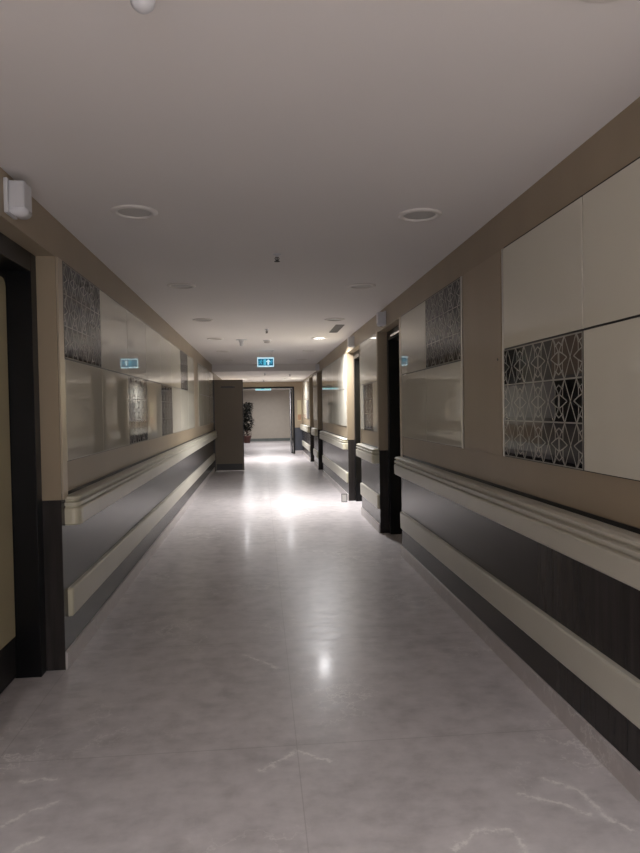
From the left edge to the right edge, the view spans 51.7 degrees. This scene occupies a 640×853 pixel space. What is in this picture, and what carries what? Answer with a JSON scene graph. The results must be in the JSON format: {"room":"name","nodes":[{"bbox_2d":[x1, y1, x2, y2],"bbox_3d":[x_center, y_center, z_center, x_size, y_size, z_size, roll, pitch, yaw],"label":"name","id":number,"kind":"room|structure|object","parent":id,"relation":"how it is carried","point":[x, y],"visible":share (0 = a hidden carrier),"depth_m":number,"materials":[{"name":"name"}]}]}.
{"room":"hospital interior","nodes":[
{"label":"hospital interior","id":0,"kind":"room"},
{"bbox_2d":[0,167,221,670],"bbox_3d":[-2.150,-0.045,8.744,0.550,2.504,24.200,-1,1,-5],"label":"wall","id":1,"kind":"structure","parent":0,"point":[70,551],"depth_m":3.87,"materials":[{"name":"paint"}]},
{"bbox_2d":[3,177,31,219],"bbox_3d":[-1.325,-0.998,2.899,0.085,0.153,0.116,-1,1,-5],"label":"light","id":2,"kind":"object","parent":1,"relation":"attached to","point":[17,193],"visible":1,"depth_m":2.85,"materials":[{"name":"white plastic"}]},
{"bbox_2d":[0,232,46,693],"bbox_3d":[-1.536,0.227,2.895,0.180,2.245,1.330,-1,1,-5],"label":"door","id":3,"kind":"structure","parent":1,"relation":"in","point":[22,590],"depth_m":3.47,"materials":[{"name":"wood"}]},
{"bbox_2d":[56,257,67,499],"bbox_3d":[-1.413,-0.259,3.615,0.010,1.315,0.085,-1,1,-5],"label":"trim","id":4,"kind":"structure","parent":1,"relation":"attached to","point":[59,281],"depth_m":3.60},
{"bbox_2d":[62,262,101,367],"bbox_3d":[-1.462,-0.658,4.083,0.006,0.531,0.846,-1,1,-5],"label":"panel","id":5,"kind":"object","parent":1,"relation":"attached to","point":[81,298],"visible":1,"depth_m":4.01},
{"bbox_2d":[65,359,103,460],"bbox_3d":[-1.453,-0.101,4.098,0.007,0.566,0.846,-1,1,-5],"label":"glass panel","id":6,"kind":"object","parent":1,"relation":"attached to","point":[83,383],"visible":1,"depth_m":4.02,"materials":[{"name":"glass"}]},
{"bbox_2d":[100,290,127,374],"bbox_3d":[-1.541,-0.680,4.957,0.007,0.531,0.891,-1,1,-5],"label":"glass panel","id":7,"kind":"object","parent":1,"relation":"attached to","point":[113,317],"visible":1,"depth_m":4.89,"materials":[{"name":"glass"}]},
{"bbox_2d":[102,369,129,450],"bbox_3d":[-1.532,-0.122,4.971,0.007,0.566,0.891,-1,1,-5],"label":"glass panel","id":8,"kind":"object","parent":1,"relation":"attached to","point":[115,398],"visible":1,"depth_m":4.90,"materials":[{"name":"glass"}]},
{"bbox_2d":[126,310,146,379],"bbox_3d":[-1.621,-0.702,5.853,0.007,0.531,0.891,-1,1,-5],"label":"glass panel","id":9,"kind":"object","parent":1,"relation":"attached to","point":[136,329],"visible":1,"depth_m":5.80,"materials":[{"name":"glass"}]},
{"bbox_2d":[128,376,147,443],"bbox_3d":[-1.613,-0.144,5.867,0.006,0.566,0.891,-1,1,-5],"label":"panel","id":10,"kind":"object","parent":1,"relation":"attached to","point":[137,388],"visible":1,"depth_m":5.82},
{"bbox_2d":[65,467,214,669],"bbox_3d":[-1.850,1.151,8.800,0.014,0.100,24.200,-1,1,-5],"label":"baseboard","id":11,"kind":"structure","parent":1,"relation":"attached to","point":[88,632],"depth_m":4.91,"materials":[{"name":"stone"}]},
{"bbox_2d":[65,431,216,524],"bbox_3d":[-1.889,0.323,9.432,0.080,0.167,11.635,-1,1,-5],"label":"handrail","id":12,"kind":"object","parent":1,"relation":"attached to","point":[81,505],"visible":1,"depth_m":4.74,"materials":[{"name":"beige plastic"}]},
{"bbox_2d":[68,430,213,493],"bbox_3d":[-1.925,0.239,9.394,0.004,0.034,11.660,-1,1,-5],"label":"trim","id":13,"kind":"structure","parent":1,"relation":"attached to","point":[143,460],"depth_m":5.08,"materials":[{"name":"wood"}]},
{"bbox_2d":[68,453,214,615],"bbox_3d":[-1.907,0.837,9.443,0.027,0.160,11.595,-1,1,-5],"label":"rail","id":14,"kind":"object","parent":1,"relation":"attached to","point":[81,590],"visible":0.99,"depth_m":4.95,"materials":[{"name":"beige plastic"}]},
{"bbox_2d":[146,325,160,382],"bbox_3d":[-1.702,-0.724,6.749,0.007,0.531,0.891,-1,1,-5],"label":"glass panel","id":15,"kind":"object","parent":1,"relation":"attached to","point":[153,363],"visible":1,"depth_m":6.70,"materials":[{"name":"glass"}]},
{"bbox_2d":[147,381,161,439],"bbox_3d":[-1.693,-0.167,6.763,0.007,0.566,0.891,-1,1,-5],"label":"glass panel","id":16,"kind":"object","parent":1,"relation":"attached to","point":[154,408],"visible":1,"depth_m":6.71,"materials":[{"name":"glass"}]},
{"bbox_2d":[160,335,171,385],"bbox_3d":[-1.783,-0.746,7.645,0.007,0.531,0.891,-1,1,-5],"label":"glass panel","id":17,"kind":"object","parent":1,"relation":"attached to","point":[165,345],"visible":0.98,"depth_m":7.59,"materials":[{"name":"glass"}]},
{"bbox_2d":[161,384,172,435],"bbox_3d":[-1.774,-0.189,7.659,0.006,0.566,0.891,-1,1,-5],"label":"panel","id":18,"kind":"object","parent":1,"relation":"attached to","point":[166,391],"visible":1,"depth_m":7.61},
{"bbox_2d":[171,343,180,388],"bbox_3d":[-1.864,-0.768,8.541,0.007,0.531,0.891,-1,1,-5],"label":"glass panel","id":19,"kind":"object","parent":1,"relation":"attached to","point":[175,352],"visible":1,"depth_m":8.49,"materials":[{"name":"glass"}]},
{"bbox_2d":[172,387,181,432],"bbox_3d":[-1.855,-0.211,8.556,0.007,0.566,0.891,-1,1,-5],"label":"glass panel","id":20,"kind":"object","parent":1,"relation":"attached to","point":[176,393],"visible":1,"depth_m":8.51,"materials":[{"name":"glass"}]},
{"bbox_2d":[180,350,187,390],"bbox_3d":[-1.945,-0.790,9.437,0.006,0.531,0.891,-1,1,-5],"label":"panel","id":21,"kind":"object","parent":1,"relation":"attached to","point":[183,357],"visible":1,"depth_m":9.39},
{"bbox_2d":[181,390,188,430],"bbox_3d":[-1.935,-0.233,9.452,0.007,0.566,0.891,-1,1,-5],"label":"glass panel","id":22,"kind":"object","parent":1,"relation":"attached to","point":[184,394],"visible":0.98,"depth_m":9.40,"materials":[{"name":"glass"}]},
{"bbox_2d":[187,355,193,391],"bbox_3d":[-2.025,-0.812,10.333,0.007,0.531,0.891,-1,1,-5],"label":"glass panel","id":23,"kind":"object","parent":1,"relation":"attached to","point":[190,365],"visible":0.91,"depth_m":10.29,"materials":[{"name":"glass"}]},
{"bbox_2d":[188,391,194,428],"bbox_3d":[-2.016,-0.255,10.348,0.007,0.566,0.891,-1,1,-5],"label":"glass panel","id":24,"kind":"object","parent":1,"relation":"attached to","point":[190,394],"visible":1,"depth_m":10.32,"materials":[{"name":"glass"}]},
{"bbox_2d":[198,364,202,394],"bbox_3d":[-2.176,-0.853,12.006,0.007,0.531,0.891,-1,1,-5],"label":"glass panel","id":25,"kind":"object","parent":1,"relation":"attached to","point":[200,371],"visible":1,"depth_m":11.98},
{"bbox_2d":[198,394,203,425],"bbox_3d":[-2.167,-0.296,12.021,0.007,0.566,0.891,-1,1,-5],"label":"glass panel","id":26,"kind":"object","parent":1,"relation":"attached to","point":[200,397],"visible":1,"depth_m":11.92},
{"bbox_2d":[202,367,206,395],"bbox_3d":[-2.256,-0.875,12.902,0.007,0.531,0.891,-1,1,-5],"label":"glass panel","id":27,"kind":"object","parent":1,"relation":"attached to","point":[203,368],"visible":1,"depth_m":12.88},
{"bbox_2d":[203,395,206,424],"bbox_3d":[-2.248,-0.318,12.917,0.007,0.566,0.891,-1,1,-5],"label":"glass panel","id":28,"kind":"object","parent":1,"relation":"attached to","point":[204,397],"visible":1,"depth_m":12.90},
{"bbox_2d":[206,370,209,396],"bbox_3d":[-2.337,-0.897,13.798,0.007,0.531,0.891,-1,1,-5],"label":"glass panel","id":29,"kind":"object","parent":1,"relation":"attached to","point":[207,371],"visible":1,"depth_m":13.81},
{"bbox_2d":[207,396,210,423],"bbox_3d":[-2.328,-0.340,13.813,0.007,0.566,0.891,-1,1,-5],"label":"glass panel","id":30,"kind":"object","parent":1,"relation":"attached to","point":[208,398],"visible":0.98,"depth_m":13.73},
{"bbox_2d":[210,373,212,396],"bbox_3d":[-2.418,-0.919,14.694,0.007,0.531,0.891,-1,1,-5],"label":"glass panel","id":31,"kind":"object","parent":1,"relation":"attached to","point":[211,374],"visible":0.91,"depth_m":14.68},
{"bbox_2d":[210,397,213,422],"bbox_3d":[-2.409,-0.362,14.709,0.007,0.566,0.891,-1,1,-5],"label":"glass panel","id":32,"kind":"object","parent":1,"relation":"attached to","point":[211,398],"visible":0.94,"depth_m":14.61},
{"bbox_2d":[213,380,243,471],"bbox_3d":[-2.117,-0.022,15.296,0.685,2.115,0.060,-1,1,-5],"label":"door","id":33,"kind":"structure","parent":1,"relation":"in","point":[227,394],"depth_m":15.27,"materials":[{"name":"wood"}]},
{"bbox_2d":[243,390,292,438],"bbox_3d":[-2.494,-0.501,29.969,6.800,2.320,0.150,-1,1,-5],"label":"wall","id":34,"kind":"structure","parent":0,"point":[271,411],"depth_m":29.91,"materials":[{"name":"paint"}]},
{"bbox_2d":[251,438,289,440],"bbox_3d":[-2.469,0.601,29.913,6.800,0.120,0.020,-1,1,-5],"label":"baseboard","id":35,"kind":"structure","parent":34,"relation":"attached to","point":[261,439],"depth_m":29.93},
{"bbox_2d":[243,381,302,449],"bbox_3d":[-1.772,-0.266,21.000,2.400,2.295,0.150,-1,1,-5],"label":"wall","id":36,"kind":"structure","parent":0,"point":[297,386],"depth_m":21.00,"materials":[{"name":"tan paint"},{"name":"dark brown laminate"}]},
{"bbox_2d":[243,387,294,453],"bbox_3d":[-1.758,-0.197,21.390,1.825,2.135,0.980,-1,1,-5],"label":"door frame","id":37,"kind":"structure","parent":36,"relation":"in","point":[291,391],"depth_m":21.02,"materials":[{"name":"metal"}]},
{"bbox_2d":[297,400,301,420],"bbox_3d":[-0.655,-0.512,21.016,0.125,0.650,0.008,-1,1,-5],"label":"poster","id":38,"kind":"object","parent":36,"relation":"attached to","point":[298,401],"visible":1,"depth_m":21.01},
{"bbox_2d":[0,0,639,389],"bbox_3d":[-1.019,-1.356,13.333,7.100,0.259,33.800,-1,1,-5],"label":"ceiling","id":39,"kind":"structure","parent":0,"point":[302,131],"depth_m":2.52,"materials":[{"name":"paint"}]},
{"bbox_2d":[111,205,157,219],"bbox_3d":[-0.974,-1.123,3.470,0.240,0.012,0.240,-1,1,-5],"label":"recessed light","id":40,"kind":"object","parent":39,"relation":"in","point":[135,212],"visible":1,"depth_m":3.46,"materials":[{"name":"paint"}]},
{"bbox_2d":[118,208,151,216],"bbox_3d":[-0.975,-1.127,3.470,0.174,0.002,0.174,-1,2,-5],"label":"diffuser","id":41,"kind":"object","parent":40,"relation":"attached to","point":[122,212],"depth_m":3.47,"materials":[{"name":"plastic"}]},
{"bbox_2d":[130,0,155,13],"bbox_3d":[-0.423,-1.039,1.573,0.170,0.100,0.170,-1,1,-5],"label":"smoke detector","id":42,"kind":"object","parent":39,"relation":"attached to","point":[141,6],"depth_m":1.56,"materials":[{"name":"white plastic"}]},
{"bbox_2d":[167,283,195,288],"bbox_3d":[-1.159,-1.174,5.521,0.240,0.012,0.240,-1,1,-5],"label":"recessed light","id":43,"kind":"object","parent":39,"relation":"in","point":[171,285],"visible":1,"depth_m":5.51,"materials":[{"name":"paint"}]},
{"bbox_2d":[171,285,190,287],"bbox_3d":[-1.159,-1.177,5.521,0.174,0.002,0.174,-1,2,-5],"label":"diffuser","id":44,"kind":"object","parent":43,"relation":"attached to","point":[172,286],"depth_m":5.55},
{"bbox_2d":[192,318,213,321],"bbox_3d":[-1.347,-1.225,7.602,0.240,0.012,0.240,-1,1,-5],"label":"recessed light","id":45,"kind":"object","parent":39,"relation":"in","point":[196,319],"visible":1,"depth_m":7.58,"materials":[{"name":"paint"}]},
{"bbox_2d":[207,338,222,339],"bbox_3d":[-1.528,-1.274,9.613,0.240,0.012,0.240,-1,1,-5],"label":"recessed light","id":46,"kind":"object","parent":39,"relation":"in","point":[207,338],"visible":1,"depth_m":9.58,"materials":[{"name":"paint"}]},
{"bbox_2d":[236,339,246,345],"bbox_3d":[-1.165,-1.241,9.808,0.170,0.100,0.170,-1,1,-5],"label":"smoke detector","id":47,"kind":"object","parent":39,"relation":"attached to","point":[241,341],"depth_m":9.78,"materials":[{"name":"white plastic"}]},
{"bbox_2d":[257,350,273,366],"bbox_3d":[-0.964,-1.199,11.685,0.294,0.289,0.040,-1,1,-5],"label":"exit sign","id":48,"kind":"object","parent":39,"relation":"hanging from","point":[261,361],"visible":1,"depth_m":11.67,"materials":[{"name":"blue"}]},
{"bbox_2d":[273,253,280,261],"bbox_3d":[-0.291,-1.140,4.465,0.060,0.053,0.060,-1,1,-5],"label":"sprinkler","id":49,"kind":"object","parent":39,"relation":"attached to","point":[274,254],"visible":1,"depth_m":4.46,"materials":[{"name":"silver metal"}]},
{"bbox_2d":[311,337,326,338],"bbox_3d":[-0.009,-1.302,9.749,0.240,0.012,0.240,-1,1,-5],"label":"recessed light","id":50,"kind":"object","parent":39,"relation":"in","point":[313,337],"visible":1,"depth_m":9.73,"materials":[{"name":"paint"}]},
{"bbox_2d":[324,318,344,320],"bbox_3d":[0.172,-1.253,7.738,0.240,0.012,0.240,-1,1,-5],"label":"recessed light","id":51,"kind":"object","parent":39,"relation":"in","point":[326,319],"visible":1,"depth_m":7.75,"materials":[{"name":"paint"}]},
{"bbox_2d":[329,325,343,332],"bbox_3d":[0.216,-1.279,8.645,0.110,0.008,0.800,-1,1,-5],"label":"ceiling vent","id":52,"kind":"object","parent":39,"relation":"in","point":[336,328],"visible":1,"depth_m":8.62,"materials":[{"name":"metal"}]},
{"bbox_2d":[348,283,375,288],"bbox_3d":[0.359,-1.202,5.657,0.240,0.012,0.240,-1,1,-5],"label":"recessed light","id":53,"kind":"object","parent":39,"relation":"in","point":[356,285],"visible":1,"depth_m":5.64,"materials":[{"name":"paint"}]},
{"bbox_2d":[352,285,370,287],"bbox_3d":[0.359,-1.205,5.657,0.174,0.002,0.174,-1,2,-5],"label":"diffuser","id":54,"kind":"object","parent":53,"relation":"attached to","point":[353,286],"depth_m":5.68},
{"bbox_2d":[398,208,441,221],"bbox_3d":[0.544,-1.151,3.606,0.240,0.012,0.240,-1,1,-5],"label":"recessed light","id":55,"kind":"object","parent":39,"relation":"in","point":[417,214],"visible":1,"depth_m":3.60,"materials":[{"name":"paint"}]},
{"bbox_2d":[404,212,435,219],"bbox_3d":[0.544,-1.155,3.606,0.174,0.002,0.174,-1,2,-5],"label":"diffuser","id":56,"kind":"object","parent":55,"relation":"attached to","point":[407,215],"depth_m":3.62,"materials":[{"name":"plastic"}]},
{"bbox_2d":[580,0,618,2],"bbox_3d":[0.725,-1.102,1.605,0.240,0.012,0.240,-1,1,-5],"label":"recessed light","id":57,"kind":"object","parent":39,"relation":"in","point":[586,1],"visible":1,"depth_m":1.71,"materials":[{"name":"paint"}]},
{"bbox_2d":[0,441,639,852],"bbox_3d":[-0.984,1.126,13.448,7.200,0.120,33.900,-1,1,-5],"label":"floor","id":58,"kind":"structure","parent":0,"point":[277,676],"depth_m":3.00,"materials":[{"name":"grey stone"}]},
{"bbox_2d":[243,402,254,442],"bbox_3d":[-3.179,-0.172,28.436,0.768,1.764,0.762,0,2,28],"label":"potted plant","id":59,"kind":"object","parent":58,"relation":"on","point":[247,438],"visible":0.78,"depth_m":28.31,"materials":[{"name":"green plant"}]},
{"bbox_2d":[341,494,346,501],"bbox_3d":[0.363,1.073,9.945,0.084,0.125,0.058,-1,1,-5],"label":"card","id":60,"kind":"object","parent":58,"relation":"on","point":[343,496],"visible":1,"depth_m":9.92,"materials":[{"name":"paper"}]},
{"bbox_2d":[301,97,639,770],"bbox_3d":[0.787,-0.100,9.007,0.550,2.504,24.200,-1,1,-5],"label":"wall","id":61,"kind":"structure","parent":0,"point":[600,609],"depth_m":3.28,"materials":[{"name":"brown laminate"}]},
{"bbox_2d":[303,380,305,398],"bbox_3d":[-0.457,-1.077,19.542,0.007,0.531,1.241,-1,1,-5],"label":"glass panel","id":62,"kind":"object","parent":61,"relation":"attached to","point":[304,382],"visible":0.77,"depth_m":19.51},
{"bbox_2d":[303,399,305,418],"bbox_3d":[-0.448,-0.520,19.557,0.007,0.566,1.241,-1,1,-5],"label":"glass panel","id":63,"kind":"object","parent":61,"relation":"attached to","point":[304,400],"visible":1,"depth_m":19.65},
{"bbox_2d":[300,424,309,432],"bbox_3d":[-0.450,0.042,19.304,0.080,0.167,3.280,-1,1,-5],"label":"handrail","id":64,"kind":"object","parent":61,"relation":"attached to","point":[303,427],"visible":1,"depth_m":18.40,"materials":[{"name":"beige plastic"}]},
{"bbox_2d":[302,440,309,450],"bbox_3d":[-0.415,0.555,19.320,0.027,0.160,3.240,-1,1,-5],"label":"rail","id":65,"kind":"object","parent":61,"relation":"attached to","point":[307,446],"visible":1,"depth_m":18.90,"materials":[{"name":"beige plastic"}]},
{"bbox_2d":[306,378,308,398],"bbox_3d":[-0.345,-1.047,18.298,0.007,0.531,1.241,-1,1,-5],"label":"glass panel","id":66,"kind":"object","parent":61,"relation":"attached to","point":[307,380],"visible":1,"depth_m":18.27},
{"bbox_2d":[306,398,309,418],"bbox_3d":[-0.336,-0.489,18.312,0.007,0.566,1.241,-1,1,-5],"label":"glass panel","id":67,"kind":"object","parent":61,"relation":"attached to","point":[308,399],"visible":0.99,"depth_m":17.97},
{"bbox_2d":[306,400,308,418],"bbox_3d":[-0.344,-0.476,18.287,0.012,0.510,0.600,-1,1,-5],"label":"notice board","id":68,"kind":"object","parent":67,"relation":"attached to","point":[306,400],"visible":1,"depth_m":18.18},
{"bbox_2d":[311,428,317,435],"bbox_3d":[-0.139,0.127,15.854,0.080,0.167,1.170,-1,1,-5],"label":"handrail","id":69,"kind":"object","parent":61,"relation":"attached to","point":[314,431],"visible":0.99,"depth_m":15.33,"materials":[{"name":"beige plastic"}]},
{"bbox_2d":[313,373,316,396],"bbox_3d":[-0.123,-0.986,15.833,0.007,0.531,1.111,-1,1,-5],"label":"glass panel","id":70,"kind":"object","parent":61,"relation":"attached to","point":[314,375],"visible":1,"depth_m":15.76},
{"bbox_2d":[313,396,317,420],"bbox_3d":[-0.114,-0.429,15.848,0.007,0.566,1.111,-1,1,-5],"label":"glass panel","id":71,"kind":"object","parent":61,"relation":"attached to","point":[315,417],"visible":1,"depth_m":15.78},
{"bbox_2d":[313,449,317,457],"bbox_3d":[-0.104,0.640,15.870,0.027,0.160,1.130,-1,1,-5],"label":"rail","id":72,"kind":"object","parent":61,"relation":"attached to","point":[315,452],"visible":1,"depth_m":15.76,"materials":[{"name":"beige plastic"}]},
{"bbox_2d":[321,373,322,441],"bbox_3d":[0.193,-0.108,14.678,0.180,2.245,1.200,-1,1,-5],"label":"door","id":73,"kind":"structure","parent":61,"relation":"in","point":[321,373],"depth_m":15.20,"materials":[{"name":"wood"}]},
{"bbox_2d":[322,366,326,394],"bbox_3d":[0.094,-0.927,13.429,0.007,0.531,0.961,-1,1,-5],"label":"glass panel","id":74,"kind":"object","parent":61,"relation":"attached to","point":[324,370],"visible":0.98,"depth_m":13.41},
{"bbox_2d":[322,394,327,422],"bbox_3d":[0.103,-0.370,13.443,0.007,0.566,0.961,-1,1,-5],"label":"glass panel","id":75,"kind":"object","parent":61,"relation":"attached to","point":[324,396],"visible":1,"depth_m":13.42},
{"bbox_2d":[327,363,331,392],"bbox_3d":[0.181,-0.903,12.463,0.007,0.531,0.961,-1,1,-5],"label":"glass panel","id":76,"kind":"object","parent":61,"relation":"attached to","point":[329,367],"visible":1,"depth_m":12.44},
{"bbox_2d":[327,393,332,423],"bbox_3d":[0.190,-0.346,12.478,0.007,0.566,0.961,-1,1,-5],"label":"glass panel","id":77,"kind":"object","parent":61,"relation":"attached to","point":[329,396],"visible":1,"depth_m":12.41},
{"bbox_2d":[319,431,347,449],"bbox_3d":[0.205,0.221,12.041,0.080,0.167,4.030,-1,1,-5],"label":"handrail","id":78,"kind":"object","parent":61,"relation":"attached to","point":[341,442],"visible":1,"depth_m":11.15,"materials":[{"name":"beige plastic"}]},
{"bbox_2d":[322,455,347,482],"bbox_3d":[0.239,0.734,12.057,0.027,0.160,3.990,-1,1,-5],"label":"rail","id":79,"kind":"object","parent":61,"relation":"attached to","point":[338,470],"visible":1,"depth_m":11.42,"materials":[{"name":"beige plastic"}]},
{"bbox_2d":[332,359,338,391],"bbox_3d":[0.268,-0.879,11.497,0.007,0.531,0.961,-1,1,-5],"label":"glass panel","id":80,"kind":"object","parent":61,"relation":"attached to","point":[335,377],"visible":1,"depth_m":11.46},
{"bbox_2d":[332,391,338,424],"bbox_3d":[0.277,-0.322,11.512,0.007,0.566,0.961,-1,1,-5],"label":"glass panel","id":81,"kind":"object","parent":61,"relation":"attached to","point":[335,395],"visible":0.92,"depth_m":11.46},
{"bbox_2d":[338,354,345,389],"bbox_3d":[0.355,-0.856,10.531,0.007,0.531,0.961,-1,1,-5],"label":"glass panel","id":82,"kind":"object","parent":61,"relation":"attached to","point":[342,360],"visible":1,"depth_m":10.48,"materials":[{"name":"glass"}]},
{"bbox_2d":[339,389,346,425],"bbox_3d":[0.364,-0.298,10.546,0.007,0.566,0.961,-1,1,-5],"label":"glass panel","id":83,"kind":"object","parent":61,"relation":"attached to","point":[342,394],"visible":1,"depth_m":10.52,"materials":[{"name":"glass"}]},
{"bbox_2d":[346,353,347,439],"bbox_3d":[0.407,-0.456,10.036,0.010,1.315,0.035,-1,1,-5],"label":"trim","id":84,"kind":"structure","parent":61,"relation":"attached to","point":[346,353],"depth_m":10.02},
{"bbox_2d":[62,157,639,481],"bbox_3d":[-0.790,-0.538,9.994,2.400,1.120,20.230,-1,1,-5],"label":"trim","id":85,"kind":"structure","parent":61,"relation":"attached to","point":[636,316],"depth_m":3.40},
{"bbox_2d":[347,336,354,347],"bbox_3d":[0.431,-1.181,9.200,0.085,0.153,0.116,-1,1,-5],"label":"light","id":86,"kind":"object","parent":61,"relation":"attached to","point":[350,340],"visible":1,"depth_m":9.15,"materials":[{"name":"white plastic"}]},
{"bbox_2d":[353,350,361,500],"bbox_3d":[0.671,0.022,9.376,0.180,2.245,1.310,-1,1,-5],"label":"door","id":87,"kind":"structure","parent":61,"relation":"in","point":[358,469],"depth_m":9.94,"materials":[{"name":"wood"}]},
{"bbox_2d":[359,343,361,442],"bbox_3d":[0.531,-0.429,8.655,0.010,1.330,0.040,-1,1,-5],"label":"trim","id":88,"kind":"structure","parent":61,"relation":"attached to","point":[359,343],"depth_m":8.65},
{"bbox_2d":[360,385,364,428],"bbox_3d":[0.547,-0.248,8.507,0.007,0.566,0.246,-1,1,-5],"label":"glass panel","id":89,"kind":"object","parent":61,"relation":"attached to","point":[361,386],"visible":1,"depth_m":8.48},
{"bbox_2d":[356,443,378,463],"bbox_3d":[0.565,0.319,8.043,0.080,0.167,1.320,-1,1,-5],"label":"handrail","id":90,"kind":"object","parent":61,"relation":"attached to","point":[370,454],"visible":1,"depth_m":7.72,"materials":[{"name":"beige plastic"}]},
{"bbox_2d":[360,334,376,384],"bbox_3d":[0.582,-0.794,8.012,0.007,0.531,1.211,-1,1,-5],"label":"glass panel","id":91,"kind":"object","parent":61,"relation":"attached to","point":[368,364],"visible":1,"depth_m":7.95,"materials":[{"name":"glass"}]},
{"bbox_2d":[364,383,372,428],"bbox_3d":[0.590,-0.246,8.032,0.006,0.546,0.691,-1,1,-5],"label":"panel","id":92,"kind":"object","parent":61,"relation":"attached to","point":[368,388],"visible":1,"depth_m":8.01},
{"bbox_2d":[360,483,379,508],"bbox_3d":[0.600,0.833,8.059,0.027,0.160,1.280,-1,1,-5],"label":"rail","id":93,"kind":"object","parent":61,"relation":"attached to","point":[366,492],"visible":1,"depth_m":7.88,"materials":[{"name":"beige plastic"}]},
{"bbox_2d":[373,382,376,431],"bbox_3d":[0.634,-0.225,7.551,0.007,0.566,0.256,-1,1,-5],"label":"glass panel","id":94,"kind":"object","parent":61,"relation":"attached to","point":[374,383],"visible":1,"depth_m":7.55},
{"bbox_2d":[376,331,378,448],"bbox_3d":[0.645,-0.398,7.395,0.010,1.330,0.030,-1,1,-5],"label":"trim","id":95,"kind":"structure","parent":61,"relation":"attached to","point":[376,331],"depth_m":7.38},
{"bbox_2d":[376,311,385,326],"bbox_3d":[0.638,-1.124,6.900,0.085,0.153,0.116,-1,1,-5],"label":"light","id":96,"kind":"object","parent":61,"relation":"attached to","point":[380,316],"visible":1,"depth_m":6.85,"materials":[{"name":"white plastic"}]},
{"bbox_2d":[387,325,401,533],"bbox_3d":[0.887,0.086,6.816,0.208,2.245,1.150,-1,1,-5],"label":"door","id":97,"kind":"structure","parent":61,"relation":"in","point":[393,381],"depth_m":7.30,"materials":[{"name":"wood"}]},
{"bbox_2d":[399,317,402,456],"bbox_3d":[0.756,-0.360,6.166,0.010,1.315,0.070,-1,1,-5],"label":"trim","id":98,"kind":"structure","parent":61,"relation":"attached to","point":[400,375],"depth_m":6.16,"materials":[{"name":"metal"}]},
{"bbox_2d":[401,301,425,374],"bbox_3d":[0.794,-0.736,5.660,0.007,0.531,0.906,-1,1,-5],"label":"glass panel","id":99,"kind":"object","parent":61,"relation":"attached to","point":[413,326],"visible":1,"depth_m":5.59,"materials":[{"name":"glass"}]},
{"bbox_2d":[401,370,426,440],"bbox_3d":[0.803,-0.178,5.675,0.007,0.566,0.906,-1,1,-5],"label":"glass panel","id":100,"kind":"object","parent":61,"relation":"attached to","point":[414,414],"visible":1,"depth_m":5.61,"materials":[{"name":"glass"}]},
{"bbox_2d":[425,278,460,367],"bbox_3d":[0.876,-0.713,4.749,0.006,0.531,0.906,-1,1,-5],"label":"panel","id":101,"kind":"object","parent":61,"relation":"attached to","point":[443,309],"visible":1,"depth_m":4.68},
{"bbox_2d":[426,361,461,447],"bbox_3d":[0.885,-0.156,4.764,0.007,0.566,0.906,-1,1,-5],"label":"glass panel","id":102,"kind":"object","parent":61,"relation":"attached to","point":[443,383],"visible":1,"depth_m":4.69,"materials":[{"name":"glass"}]},
{"bbox_2d":[460,276,463,448],"bbox_3d":[0.924,-0.414,4.286,0.009,1.115,0.020,-1,1,-5],"label":"trim","id":103,"kind":"structure","parent":61,"relation":"attached to","point":[461,285],"depth_m":4.28,"materials":[{"name":"metal"}]},
{"bbox_2d":[302,450,639,802],"bbox_3d":[0.526,1.107,9.013,0.014,0.100,24.200,-1,1,-5],"label":"baseboard","id":104,"kind":"structure","parent":61,"relation":"attached to","point":[627,774],"depth_m":3.16,"materials":[{"name":"stone"}]},
{"bbox_2d":[302,423,639,533],"bbox_3d":[0.521,0.212,8.941,0.004,0.034,24.100,-1,1,-5],"label":"trim","id":105,"kind":"structure","parent":61,"relation":"attached to","point":[583,513],"depth_m":3.13,"materials":[{"name":"wood"}]},
{"bbox_2d":[463,251,502,454],"bbox_3d":[0.956,-0.406,3.921,0.008,1.110,0.670,-1,1,-5],"label":"wall panel","id":106,"kind":"object","parent":61,"relation":"attached to","point":[482,290],"visible":1,"depth_m":3.87,"materials":[{"name":"beige laminate"}]},
{"bbox_2d":[501,249,504,455],"bbox_3d":[0.989,-0.396,3.561,0.009,1.115,0.013,-1,1,-5],"label":"trim","id":107,"kind":"structure","parent":61,"relation":"attached to","point":[501,249],"depth_m":3.56,"materials":[{"name":"metal"}]},
{"bbox_2d":[394,456,639,590],"bbox_3d":[1.142,0.477,1.631,0.080,0.167,9.220,-1,1,-5],"label":"handrail","id":108,"kind":"object","parent":61,"relation":"attached to","point":[613,551],"visible":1,"depth_m":2.92,"materials":[{"name":"beige plastic"}]},
{"bbox_2d":[400,512,639,728],"bbox_3d":[1.177,0.991,1.647,0.027,0.160,9.180,-1,1,-5],"label":"rail","id":109,"kind":"object","parent":61,"relation":"attached to","point":[608,679],"visible":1,"depth_m":3.04,"materials":[{"name":"beige plastic"}]},
{"bbox_2d":[503,197,583,348],"bbox_3d":[1.024,-0.673,3.104,0.007,0.531,0.871,-1,1,-5],"label":"glass panel","id":110,"kind":"object","parent":61,"relation":"attached to","point":[543,268],"visible":1,"depth_m":3.01,"materials":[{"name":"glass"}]},
{"bbox_2d":[504,331,583,469],"bbox_3d":[1.033,-0.116,3.118,0.006,0.566,0.871,-1,1,-5],"label":"panel","id":111,"kind":"object","parent":61,"relation":"attached to","point":[544,380],"visible":1,"depth_m":3.03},
{"bbox_2d":[583,317,639,480],"bbox_3d":[1.112,-0.094,2.242,0.007,0.566,0.871,-1,1,-5],"label":"glass panel","id":112,"kind":"object","parent":61,"relation":"attached to","point":[611,351],"visible":1,"depth_m":2.45,"materials":[{"name":"glass"}]},
{"bbox_2d":[583,158,639,327],"bbox_3d":[1.103,-0.651,2.228,0.007,0.531,0.871,-1,1,-5],"label":"glass panel","id":113,"kind":"object","parent":61,"relation":"attached to","point":[611,210],"visible":1,"depth_m":2.44,"materials":[{"name":"glass"}]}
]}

